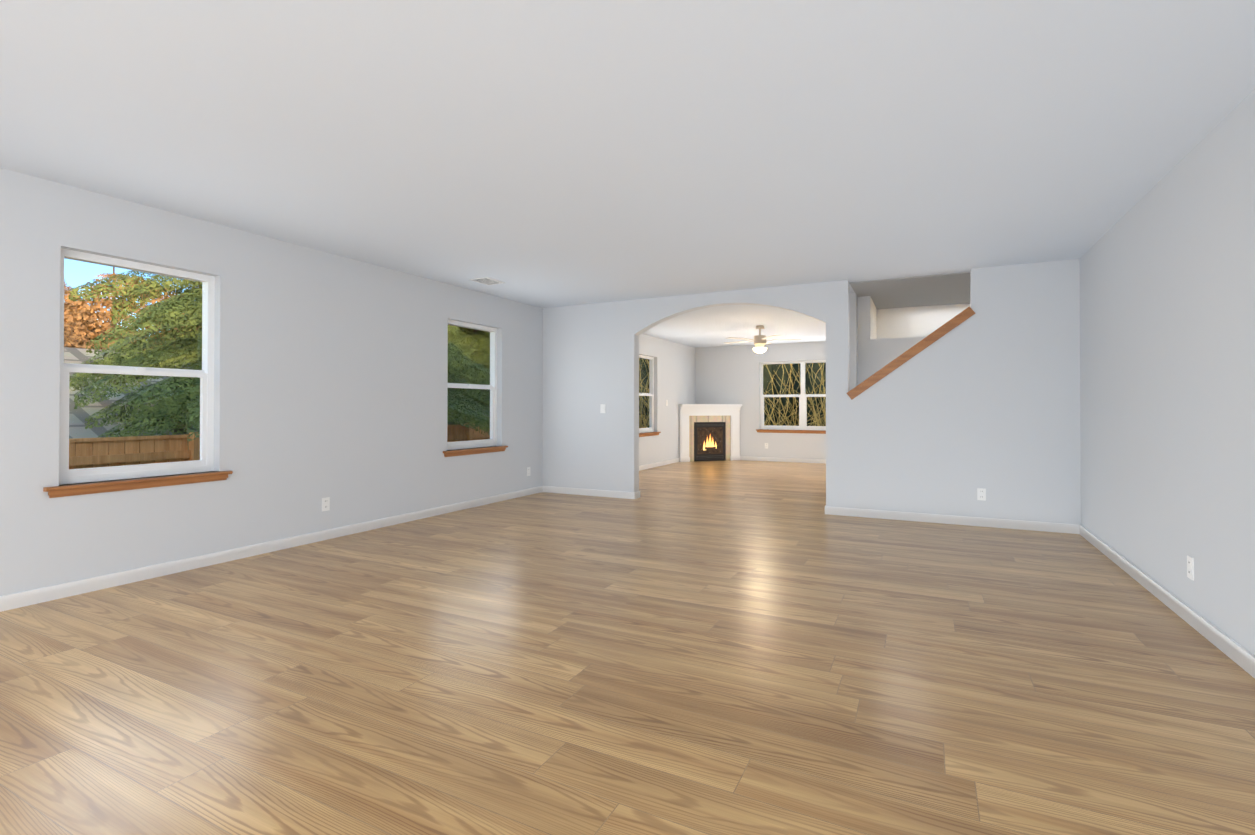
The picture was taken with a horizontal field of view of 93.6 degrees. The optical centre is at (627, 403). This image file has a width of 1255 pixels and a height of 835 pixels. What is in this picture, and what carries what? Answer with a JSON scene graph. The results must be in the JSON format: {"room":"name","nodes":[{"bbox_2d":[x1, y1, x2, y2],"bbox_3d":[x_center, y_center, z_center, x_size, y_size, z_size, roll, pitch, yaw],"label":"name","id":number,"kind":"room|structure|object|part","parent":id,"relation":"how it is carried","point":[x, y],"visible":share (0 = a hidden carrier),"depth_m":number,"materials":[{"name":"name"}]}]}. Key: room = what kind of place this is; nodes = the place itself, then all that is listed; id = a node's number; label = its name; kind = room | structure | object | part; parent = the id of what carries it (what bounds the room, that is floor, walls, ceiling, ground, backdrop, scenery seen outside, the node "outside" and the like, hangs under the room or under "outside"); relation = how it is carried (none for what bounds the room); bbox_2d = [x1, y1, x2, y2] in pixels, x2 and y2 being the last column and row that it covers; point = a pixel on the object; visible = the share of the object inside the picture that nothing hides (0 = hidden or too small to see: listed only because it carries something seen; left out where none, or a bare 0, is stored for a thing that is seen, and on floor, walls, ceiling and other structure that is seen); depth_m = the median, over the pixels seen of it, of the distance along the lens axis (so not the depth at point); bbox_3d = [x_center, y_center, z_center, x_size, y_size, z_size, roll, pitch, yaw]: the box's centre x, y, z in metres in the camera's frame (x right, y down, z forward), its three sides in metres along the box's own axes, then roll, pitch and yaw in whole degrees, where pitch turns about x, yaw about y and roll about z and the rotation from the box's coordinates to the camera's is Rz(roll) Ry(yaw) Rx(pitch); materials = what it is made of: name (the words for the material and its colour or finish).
{"room":"living room","nodes":[
{"label":"living room","id":0,"kind":"room"},
{"bbox_2d":[0,460,1254,834],"bbox_3d":[1.373,1.253,4.935,7.680,0.120,15.640,0,0,27],"label":"floor","id":1,"kind":"structure","parent":0,"point":[728,648],"depth_m":2.45,"materials":[{"name":"brown wood"}]},
{"bbox_2d":[679,404,741,461],"bbox_3d":[1.800,0.638,12.676,1.120,1.225,1.120,0,0,27],"label":"fireplace","id":2,"kind":"object","parent":1,"relation":"on","point":[709,432],"visible":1,"depth_m":12.71,"materials":[{"name":"white paint"}]},
{"bbox_3d":[4.211,0.156,6.000,3.250,2.090,0.850,0,0,27],"label":"stairs","id":3,"kind":"structure","parent":1,"relation":"on","visible":0},
{"bbox_2d":[847,306,974,399],"bbox_3d":[2.908,-0.490,6.099,1.192,0.911,0.190,0,0,27],"label":"cap","id":4,"kind":"object","parent":3,"relation":"attached to","point":[920,346],"visible":0.88,"depth_m":6.00,"materials":[{"name":"brown wood"}]},
{"bbox_2d":[0,89,1254,655],"bbox_3d":[1.373,-0.067,4.945,7.680,2.520,15.640,0,0,27],"label":"wall","id":5,"kind":"structure","parent":0,"point":[1104,387],"depth_m":4.99,"materials":[{"name":"grey paint"}]},
{"bbox_2d":[59,248,214,484],"bbox_3d":[-3.341,-0.224,4.033,0.075,1.460,0.910,0,0,27],"label":"window","id":6,"kind":"structure","parent":5,"relation":"in","point":[205,462],"depth_m":4.04,"materials":[{"name":"white plastic"}]},
{"bbox_2d":[43,471,232,497],"bbox_3d":[-3.254,0.539,3.983,0.119,0.066,1.050,0,0,27],"label":"sill","id":7,"kind":"structure","parent":5,"relation":"attached to","point":[96,487],"depth_m":3.88,"materials":[{"name":"brown wood"}]},
{"bbox_2d":[322,497,329,510],"bbox_3d":[-2.639,0.885,5.154,0.008,0.116,0.072,0,0,27],"label":"electrical outlet","id":8,"kind":"object","parent":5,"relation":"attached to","point":[326,504],"visible":1,"depth_m":5.16,"materials":[{"name":"white plastic"}]},
{"bbox_2d":[447,320,496,449],"bbox_3d":[-1.868,-0.202,6.941,0.075,1.460,0.930,0,0,27],"label":"window","id":9,"kind":"structure","parent":5,"relation":"in","point":[492,440],"depth_m":7.26,"materials":[{"name":"white plastic"}]},
{"bbox_2d":[443,446,507,456],"bbox_3d":[-1.781,0.561,6.891,0.119,0.066,1.070,0,0,27],"label":"sill","id":10,"kind":"structure","parent":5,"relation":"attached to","point":[460,452],"depth_m":6.83,"materials":[{"name":"brown wood"}]},
{"bbox_2d":[600,404,604,412],"bbox_3d":[-0.320,0.073,7.644,0.072,0.116,0.013,0,0,27],"label":"light switch","id":11,"kind":"object","parent":5,"relation":"attached to","point":[602,408],"visible":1,"depth_m":7.64,"materials":[{"name":"white plastic"}]},
{"bbox_2d":[0,456,1254,677],"bbox_3d":[0.744,1.153,5.255,5.950,0.085,15.320,0,0,27],"label":"baseboard","id":12,"kind":"structure","parent":5,"relation":"attached to","point":[1236,652],"depth_m":4.66,"materials":[{"name":"white wood"}]},
{"bbox_2d":[639,355,653,432],"bbox_3d":[0.267,-0.171,11.156,0.075,1.460,0.960,0,0,27],"label":"window","id":13,"kind":"structure","parent":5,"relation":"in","point":[650,394],"depth_m":11.52,"materials":[{"name":"white plastic"}]},
{"bbox_2d":[639,432,660,436],"bbox_3d":[0.354,0.592,11.106,0.119,0.066,1.100,0,0,27],"label":"sill","id":14,"kind":"structure","parent":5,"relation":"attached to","point":[648,434],"depth_m":11.13,"materials":[{"name":"brown wood"}]},
{"bbox_2d":[760,361,802,429],"bbox_3d":[3.315,-0.159,12.675,0.900,1.460,0.075,0,0,27],"label":"window","id":15,"kind":"structure","parent":5,"relation":"in","point":[777,427],"depth_m":12.64,"materials":[{"name":"white plastic"}]},
{"bbox_2d":[756,429,825,433],"bbox_3d":[3.672,0.602,12.379,1.940,0.066,0.119,0,0,27],"label":"sill","id":16,"kind":"structure","parent":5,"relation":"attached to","point":[792,431],"depth_m":12.43,"materials":[{"name":"brown wood"}]},
{"bbox_2d":[803,360,825,429],"bbox_3d":[4.117,-0.162,12.268,0.900,1.460,0.075,0,0,27],"label":"window","id":17,"kind":"structure","parent":5,"relation":"in","point":[805,426],"depth_m":12.41,"materials":[{"name":"white plastic"}]},
{"bbox_2d":[977,488,985,500],"bbox_3d":[3.445,0.889,5.733,0.072,0.116,0.008,0,0,27],"label":"electrical outlet","id":18,"kind":"object","parent":5,"relation":"attached to","point":[981,493],"visible":1,"depth_m":5.73,"materials":[{"name":"white plastic"}]},
{"bbox_2d":[1187,555,1193,579],"bbox_3d":[3.005,0.880,3.147,0.008,0.116,0.072,0,0,27],"label":"electrical outlet","id":19,"kind":"object","parent":5,"relation":"attached to","point":[1190,567],"visible":0.98,"depth_m":3.14,"materials":[{"name":"white plastic"}]},
{"bbox_2d":[0,0,1254,347],"bbox_3d":[1.373,-1.381,4.955,7.680,0.132,15.640,0,0,27],"label":"ceiling","id":20,"kind":"structure","parent":0,"point":[884,154],"depth_m":2.88,"materials":[{"name":"white paint"}]},
{"bbox_2d":[469,277,504,284],"bbox_3d":[-1.509,-1.312,6.347,0.240,0.009,0.300,0,0,27],"label":"ceiling vent","id":21,"kind":"object","parent":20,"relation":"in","point":[487,281],"visible":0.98,"depth_m":6.33,"materials":[{"name":"white metal"}]},
{"bbox_2d":[725,325,801,352],"bbox_3d":[2.225,-1.062,9.879,1.314,0.456,1.264,0,0,27],"label":"ceiling fan","id":22,"kind":"object","parent":20,"relation":"hanging from","point":[760,341],"visible":1,"depth_m":9.76,"materials":[{"name":"metal"}]},
{"bbox_3d":[2.212,-0.877,9.840,0.230,0.086,0.230,0,0,27],"label":"globe","id":23,"kind":"part","parent":22,"relation":"part of","materials":[{"name":"white glass"}]},
{"label":"outside","id":24,"kind":"structure","parent":0,"visible":0},
{"bbox_2d":[64,267,825,468],"bbox_3d":[-14.250,-3.291,19.754,54.417,14.292,38.409,0,0,27],"label":"garden","id":25,"kind":"object","parent":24,"point":[113,396],"depth_m":8.33,"materials":[{"name":"green plant"}]}
]}

